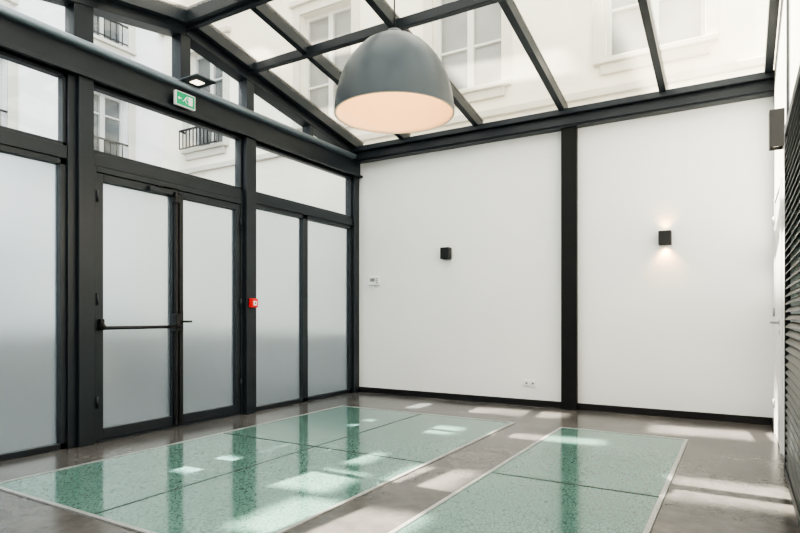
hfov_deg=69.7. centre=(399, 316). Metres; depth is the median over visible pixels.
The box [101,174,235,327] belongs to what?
door
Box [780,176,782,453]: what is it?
frame
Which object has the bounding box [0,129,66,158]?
transom
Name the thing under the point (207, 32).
rafter
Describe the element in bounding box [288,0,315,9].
crown molding
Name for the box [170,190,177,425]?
stile
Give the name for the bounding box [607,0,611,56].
casement
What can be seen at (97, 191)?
hinge
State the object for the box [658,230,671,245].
wall sconce
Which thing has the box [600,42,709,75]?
window sill
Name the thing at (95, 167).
door frame
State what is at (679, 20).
pane
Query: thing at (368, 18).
pier
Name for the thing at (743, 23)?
pier
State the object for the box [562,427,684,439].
strip
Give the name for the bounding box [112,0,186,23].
rafter
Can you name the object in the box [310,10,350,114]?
pane
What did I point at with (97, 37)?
sill
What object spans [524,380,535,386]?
electrical outlet
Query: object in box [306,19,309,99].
casement
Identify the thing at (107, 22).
pane
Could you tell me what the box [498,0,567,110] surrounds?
rafter
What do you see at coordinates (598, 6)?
surround
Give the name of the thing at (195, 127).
balcony railing
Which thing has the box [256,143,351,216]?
window frame
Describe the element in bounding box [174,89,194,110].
exit sign
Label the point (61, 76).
window frame
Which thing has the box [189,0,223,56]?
spandrel
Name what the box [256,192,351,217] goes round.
frame
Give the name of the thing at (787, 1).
trim
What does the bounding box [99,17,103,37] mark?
casement
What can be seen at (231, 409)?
rail
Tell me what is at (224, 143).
sill
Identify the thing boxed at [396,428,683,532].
glass
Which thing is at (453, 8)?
purlin
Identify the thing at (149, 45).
pier
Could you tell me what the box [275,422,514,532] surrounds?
strip
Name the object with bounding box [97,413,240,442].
threshold
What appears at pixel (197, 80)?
emergency light
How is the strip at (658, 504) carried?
on the floor
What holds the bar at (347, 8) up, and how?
attached to the casement at (307, 20)
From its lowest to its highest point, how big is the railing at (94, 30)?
0.020 m
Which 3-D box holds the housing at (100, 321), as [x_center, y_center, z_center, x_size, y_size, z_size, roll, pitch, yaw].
[-2.608,0.070,5.010,0.050,0.100,0.040,0,0,31]
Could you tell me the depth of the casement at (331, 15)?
9.86 m
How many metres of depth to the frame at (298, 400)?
7.01 m
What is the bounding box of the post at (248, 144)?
[235,137,255,413]
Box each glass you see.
[0,406,509,532]
[103,183,169,426]
[183,200,232,412]
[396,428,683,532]
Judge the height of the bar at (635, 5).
0.033 m
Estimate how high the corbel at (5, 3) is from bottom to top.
0.130 m
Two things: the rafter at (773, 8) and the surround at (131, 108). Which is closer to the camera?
the rafter at (773, 8)
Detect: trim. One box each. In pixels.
[0,14,352,158]
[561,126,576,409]
[786,0,788,118]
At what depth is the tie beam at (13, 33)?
5.35 m
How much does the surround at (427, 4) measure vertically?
2.080 m
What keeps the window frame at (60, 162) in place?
on the floor
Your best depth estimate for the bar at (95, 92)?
11.06 m
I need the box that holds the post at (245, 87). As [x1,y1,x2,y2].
[238,79,253,110]
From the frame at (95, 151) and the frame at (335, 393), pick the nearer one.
the frame at (95, 151)
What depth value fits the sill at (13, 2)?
9.41 m
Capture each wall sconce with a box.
[440,247,451,259]
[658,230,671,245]
[769,108,784,150]
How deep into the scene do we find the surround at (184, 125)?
11.50 m
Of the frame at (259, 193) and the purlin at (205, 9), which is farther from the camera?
the frame at (259, 193)
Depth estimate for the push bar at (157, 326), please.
5.27 m
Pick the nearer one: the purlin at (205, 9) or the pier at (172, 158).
the purlin at (205, 9)
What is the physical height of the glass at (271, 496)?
0.024 m
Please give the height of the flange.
0.030 m
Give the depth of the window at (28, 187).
4.57 m
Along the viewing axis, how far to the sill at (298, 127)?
9.93 m
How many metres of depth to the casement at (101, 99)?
10.91 m
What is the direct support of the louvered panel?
attached to the wall at (794, 5)
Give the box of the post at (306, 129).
[302,125,312,135]
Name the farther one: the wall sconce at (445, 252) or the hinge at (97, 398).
the wall sconce at (445, 252)
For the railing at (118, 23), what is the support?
attached to the pier at (149, 45)
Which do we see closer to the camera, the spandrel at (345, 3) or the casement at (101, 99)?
the spandrel at (345, 3)
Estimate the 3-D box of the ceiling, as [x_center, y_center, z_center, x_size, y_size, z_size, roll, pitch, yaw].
[-0.326,-2.641,3.899,5.430,0.865,7.980,0,0,31]
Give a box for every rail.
[103,416,171,438]
[183,405,235,422]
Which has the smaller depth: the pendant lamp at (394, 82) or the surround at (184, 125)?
the pendant lamp at (394, 82)
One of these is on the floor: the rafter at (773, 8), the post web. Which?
the post web
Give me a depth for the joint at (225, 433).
4.75 m
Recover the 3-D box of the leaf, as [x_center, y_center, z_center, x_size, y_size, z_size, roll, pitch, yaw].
[3.292,0.018,4.989,0.012,2.147,0.810,0,0,31]
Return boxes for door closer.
[147,185,172,195]
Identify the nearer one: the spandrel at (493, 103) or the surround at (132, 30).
the spandrel at (493, 103)
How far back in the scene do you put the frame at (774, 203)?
5.35 m
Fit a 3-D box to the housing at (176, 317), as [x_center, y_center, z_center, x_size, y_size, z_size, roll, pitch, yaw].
[-2.204,0.060,5.669,0.075,0.180,0.065,0,0,31]
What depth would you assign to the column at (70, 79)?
4.79 m
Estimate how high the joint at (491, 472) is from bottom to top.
0.016 m
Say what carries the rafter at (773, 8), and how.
on the eave beam at (766, 84)
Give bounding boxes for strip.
[0,405,342,483]
[0,486,155,532]
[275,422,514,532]
[346,406,511,422]
[388,427,561,532]
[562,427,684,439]
[643,439,687,532]
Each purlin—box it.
[181,0,254,26]
[186,0,272,30]
[248,0,504,74]
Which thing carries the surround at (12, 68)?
attached to the pier at (37, 91)
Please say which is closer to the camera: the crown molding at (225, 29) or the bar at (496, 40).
the bar at (496, 40)
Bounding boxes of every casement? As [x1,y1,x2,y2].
[0,58,1,125]
[98,93,104,151]
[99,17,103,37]
[119,23,122,45]
[119,100,122,156]
[195,57,198,146]
[210,63,215,143]
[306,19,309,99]
[329,11,334,116]
[437,0,441,61]
[467,9,474,86]
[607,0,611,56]
[650,0,658,43]
[701,0,704,35]
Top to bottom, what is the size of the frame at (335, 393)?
0.050 m
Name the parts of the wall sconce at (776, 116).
plate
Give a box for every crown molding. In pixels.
[219,25,230,32]
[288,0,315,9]
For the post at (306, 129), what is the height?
0.348 m
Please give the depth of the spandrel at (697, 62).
7.15 m
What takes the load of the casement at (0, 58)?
on the spandrel
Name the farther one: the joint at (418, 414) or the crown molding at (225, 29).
the crown molding at (225, 29)
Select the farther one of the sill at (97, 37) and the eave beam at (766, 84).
the sill at (97, 37)
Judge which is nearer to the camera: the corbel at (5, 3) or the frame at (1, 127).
the frame at (1, 127)
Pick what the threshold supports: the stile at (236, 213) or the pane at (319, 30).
the stile at (236, 213)
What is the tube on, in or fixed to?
attached to the ceiling
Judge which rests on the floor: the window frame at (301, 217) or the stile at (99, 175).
the window frame at (301, 217)
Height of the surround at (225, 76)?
2.080 m
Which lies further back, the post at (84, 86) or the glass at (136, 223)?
the glass at (136, 223)
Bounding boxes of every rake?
[42,0,185,36]
[186,29,354,153]
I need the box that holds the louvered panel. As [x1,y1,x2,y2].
[784,64,799,527]
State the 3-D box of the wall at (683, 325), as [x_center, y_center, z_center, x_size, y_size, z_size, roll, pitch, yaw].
[1.663,-0.660,7.184,5.450,3.520,0.200,0,0,31]
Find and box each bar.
[94,91,119,102]
[94,111,119,121]
[103,325,181,329]
[309,5,350,22]
[309,82,334,90]
[441,38,500,56]
[612,0,662,12]
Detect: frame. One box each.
[0,125,65,144]
[0,144,65,448]
[0,443,65,460]
[94,150,241,189]
[94,165,96,442]
[239,200,242,413]
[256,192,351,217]
[256,204,304,400]
[256,398,304,410]
[305,389,351,400]
[774,179,779,202]
[774,203,775,434]
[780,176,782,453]
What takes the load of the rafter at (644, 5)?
on the eave beam at (766, 84)
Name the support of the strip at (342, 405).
on the floor
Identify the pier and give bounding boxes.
[2,0,64,139]
[123,24,162,166]
[163,0,194,170]
[224,0,305,202]
[352,0,436,144]
[502,0,606,119]
[705,0,780,82]
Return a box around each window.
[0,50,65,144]
[0,152,56,452]
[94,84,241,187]
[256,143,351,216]
[256,209,299,405]
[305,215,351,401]
[308,221,346,395]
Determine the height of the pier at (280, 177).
8.800 m
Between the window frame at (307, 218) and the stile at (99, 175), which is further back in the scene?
the window frame at (307, 218)
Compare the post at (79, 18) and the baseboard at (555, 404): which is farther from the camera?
the baseboard at (555, 404)
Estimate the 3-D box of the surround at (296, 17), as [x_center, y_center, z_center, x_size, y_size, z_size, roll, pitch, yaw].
[-1.811,-4.360,10.051,0.150,2.080,0.040,0,0,31]
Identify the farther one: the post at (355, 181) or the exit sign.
the post at (355, 181)
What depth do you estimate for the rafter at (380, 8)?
5.69 m
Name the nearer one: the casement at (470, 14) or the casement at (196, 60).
the casement at (470, 14)
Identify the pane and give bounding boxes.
[94,15,118,43]
[94,95,118,155]
[199,59,222,146]
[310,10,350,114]
[442,0,500,88]
[612,0,700,54]
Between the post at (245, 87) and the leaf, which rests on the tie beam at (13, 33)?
the post at (245, 87)
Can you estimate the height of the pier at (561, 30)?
8.800 m
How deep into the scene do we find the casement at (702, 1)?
6.99 m
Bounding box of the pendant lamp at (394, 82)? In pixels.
[334,0,454,133]
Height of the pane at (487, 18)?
1.930 m
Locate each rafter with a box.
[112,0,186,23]
[195,25,362,147]
[250,4,409,139]
[365,0,482,125]
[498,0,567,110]
[638,0,667,92]
[764,0,779,72]
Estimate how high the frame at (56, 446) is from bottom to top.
0.050 m
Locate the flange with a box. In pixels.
[0,41,362,177]
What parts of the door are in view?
rail, closer arm, rail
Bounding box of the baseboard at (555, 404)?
[359,387,771,424]
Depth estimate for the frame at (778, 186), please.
4.95 m
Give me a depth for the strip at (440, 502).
3.64 m
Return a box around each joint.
[94,414,419,513]
[225,433,425,462]
[491,472,658,496]
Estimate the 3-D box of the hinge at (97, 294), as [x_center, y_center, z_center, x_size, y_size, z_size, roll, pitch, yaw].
[-2.634,-0.150,4.992,0.022,0.100,0.022,0,0,31]
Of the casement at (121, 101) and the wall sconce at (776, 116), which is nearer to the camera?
the wall sconce at (776, 116)
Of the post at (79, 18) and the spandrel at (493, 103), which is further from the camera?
the spandrel at (493, 103)
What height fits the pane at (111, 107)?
1.350 m
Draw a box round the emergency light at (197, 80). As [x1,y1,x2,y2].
[178,73,215,87]
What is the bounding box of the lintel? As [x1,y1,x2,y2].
[299,0,344,15]
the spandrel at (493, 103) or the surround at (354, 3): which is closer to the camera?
the spandrel at (493, 103)
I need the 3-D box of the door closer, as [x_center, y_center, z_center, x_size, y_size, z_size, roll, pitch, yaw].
[-2.305,-1.210,5.517,0.055,0.050,0.250,0,0,31]
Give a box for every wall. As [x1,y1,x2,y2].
[359,96,773,417]
[774,0,799,454]
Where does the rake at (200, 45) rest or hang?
on the tie beam at (13, 33)
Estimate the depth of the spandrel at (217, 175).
11.19 m
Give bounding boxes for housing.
[98,319,104,329]
[172,313,181,331]
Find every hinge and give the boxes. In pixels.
[96,190,98,201]
[96,293,98,304]
[96,397,98,408]
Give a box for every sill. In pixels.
[5,0,18,5]
[94,34,136,56]
[180,141,228,154]
[291,117,338,129]
[458,78,511,94]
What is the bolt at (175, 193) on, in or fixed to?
attached to the stile at (171, 203)
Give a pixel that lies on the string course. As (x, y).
(756, 62)
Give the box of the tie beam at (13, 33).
[0,16,359,177]
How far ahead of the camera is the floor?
4.18 m
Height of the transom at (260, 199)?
0.110 m
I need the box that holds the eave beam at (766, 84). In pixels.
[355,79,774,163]
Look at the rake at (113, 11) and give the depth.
5.28 m
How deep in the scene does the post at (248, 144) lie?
6.48 m
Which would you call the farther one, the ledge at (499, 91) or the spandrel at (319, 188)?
the spandrel at (319, 188)
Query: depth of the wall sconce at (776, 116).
4.44 m
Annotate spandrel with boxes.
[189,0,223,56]
[189,154,223,182]
[301,0,350,19]
[301,127,351,213]
[433,97,501,131]
[605,55,704,100]
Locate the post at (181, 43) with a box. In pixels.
[172,27,190,78]
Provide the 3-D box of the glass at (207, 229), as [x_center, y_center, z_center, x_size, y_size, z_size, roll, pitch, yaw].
[-2.039,-0.100,6.103,0.001,2.190,0.720,0,0,31]
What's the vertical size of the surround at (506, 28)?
2.080 m
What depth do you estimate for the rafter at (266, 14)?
5.89 m
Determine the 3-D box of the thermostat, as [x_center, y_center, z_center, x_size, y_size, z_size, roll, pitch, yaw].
[-0.367,-0.470,8.249,0.190,0.200,0.034,0,0,31]
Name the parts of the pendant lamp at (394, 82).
lamp shade, lamp shade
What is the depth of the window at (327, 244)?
7.88 m
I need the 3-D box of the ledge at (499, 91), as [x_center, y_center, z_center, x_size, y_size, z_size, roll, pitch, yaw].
[0.963,-3.185,8.405,1.200,0.130,0.050,0,0,31]
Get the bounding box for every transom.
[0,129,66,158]
[94,153,242,199]
[256,194,352,225]
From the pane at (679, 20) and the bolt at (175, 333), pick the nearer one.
the bolt at (175, 333)
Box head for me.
[97,166,240,203]
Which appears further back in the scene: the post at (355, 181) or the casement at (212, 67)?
the casement at (212, 67)
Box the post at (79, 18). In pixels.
[65,2,93,43]
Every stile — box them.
[97,173,102,439]
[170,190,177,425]
[178,193,182,423]
[233,204,239,412]
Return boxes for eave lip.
[354,87,774,160]
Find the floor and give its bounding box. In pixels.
[0,392,799,532]
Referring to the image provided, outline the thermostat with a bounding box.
[369,277,379,290]
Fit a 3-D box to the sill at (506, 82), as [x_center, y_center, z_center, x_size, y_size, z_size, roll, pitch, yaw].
[0.963,-3.285,8.405,1.380,0.070,0.150,0,0,31]
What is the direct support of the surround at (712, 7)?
attached to the pier at (743, 23)
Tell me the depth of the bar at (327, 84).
10.02 m
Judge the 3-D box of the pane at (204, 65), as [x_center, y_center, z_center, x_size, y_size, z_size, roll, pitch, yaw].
[-3.695,-4.285,11.433,1.000,1.930,0.020,0,0,31]
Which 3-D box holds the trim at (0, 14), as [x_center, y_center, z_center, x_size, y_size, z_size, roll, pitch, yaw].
[-2.527,-2.283,5.067,0.050,0.055,7.310,0,0,31]
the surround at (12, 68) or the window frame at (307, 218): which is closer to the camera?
the window frame at (307, 218)
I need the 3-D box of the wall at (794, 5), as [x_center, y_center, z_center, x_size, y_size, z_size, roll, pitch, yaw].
[1.955,-0.940,2.521,0.200,4.080,7.530,0,0,31]
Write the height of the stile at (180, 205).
2.300 m
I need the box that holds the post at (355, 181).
[345,177,358,392]
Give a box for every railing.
[94,30,127,45]
[94,135,128,146]
[107,19,128,28]
[179,126,218,149]
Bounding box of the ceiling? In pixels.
[157,0,661,143]
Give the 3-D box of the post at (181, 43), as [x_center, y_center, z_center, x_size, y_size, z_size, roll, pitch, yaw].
[-2.213,-2.610,5.805,0.140,0.700,0.120,0,0,31]
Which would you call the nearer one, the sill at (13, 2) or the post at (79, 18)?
the post at (79, 18)
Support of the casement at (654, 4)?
on the spandrel at (697, 62)
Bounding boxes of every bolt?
[174,192,177,312]
[174,332,177,424]
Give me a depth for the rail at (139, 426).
5.33 m
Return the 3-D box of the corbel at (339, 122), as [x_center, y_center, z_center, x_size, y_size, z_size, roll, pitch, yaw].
[-1.275,-3.185,9.729,1.200,0.130,0.050,0,0,31]
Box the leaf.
[775,191,779,446]
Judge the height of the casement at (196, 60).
1.930 m
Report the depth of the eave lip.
6.62 m
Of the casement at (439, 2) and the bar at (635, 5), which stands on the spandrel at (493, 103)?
the casement at (439, 2)
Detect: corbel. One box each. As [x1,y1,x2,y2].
[0,0,10,8]
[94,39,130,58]
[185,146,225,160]
[299,121,349,130]
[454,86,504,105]
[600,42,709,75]
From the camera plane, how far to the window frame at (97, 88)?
5.84 m
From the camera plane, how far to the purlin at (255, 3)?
5.49 m
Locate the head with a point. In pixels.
(106, 171)
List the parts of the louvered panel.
rail, rail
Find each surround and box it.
[7,60,17,129]
[128,25,135,51]
[128,103,135,159]
[182,122,188,149]
[223,32,228,141]
[293,7,299,125]
[351,0,358,53]
[423,0,432,48]
[501,8,511,79]
[592,0,604,59]
[705,0,719,34]
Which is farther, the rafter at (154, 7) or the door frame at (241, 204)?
the door frame at (241, 204)
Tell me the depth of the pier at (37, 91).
9.79 m
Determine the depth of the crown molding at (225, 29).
10.86 m
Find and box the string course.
[177,54,775,173]
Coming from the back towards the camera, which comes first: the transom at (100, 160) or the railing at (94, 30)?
the railing at (94, 30)
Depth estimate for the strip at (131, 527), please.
3.21 m
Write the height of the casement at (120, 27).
1.600 m
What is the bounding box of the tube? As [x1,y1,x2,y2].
[0,4,356,158]
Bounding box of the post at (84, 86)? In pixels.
[76,75,93,447]
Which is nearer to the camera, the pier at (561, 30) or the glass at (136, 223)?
the glass at (136, 223)
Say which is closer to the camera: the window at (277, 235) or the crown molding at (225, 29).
the window at (277, 235)
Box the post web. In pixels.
[577,128,577,402]
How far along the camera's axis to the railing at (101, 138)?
10.91 m
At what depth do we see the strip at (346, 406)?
6.40 m

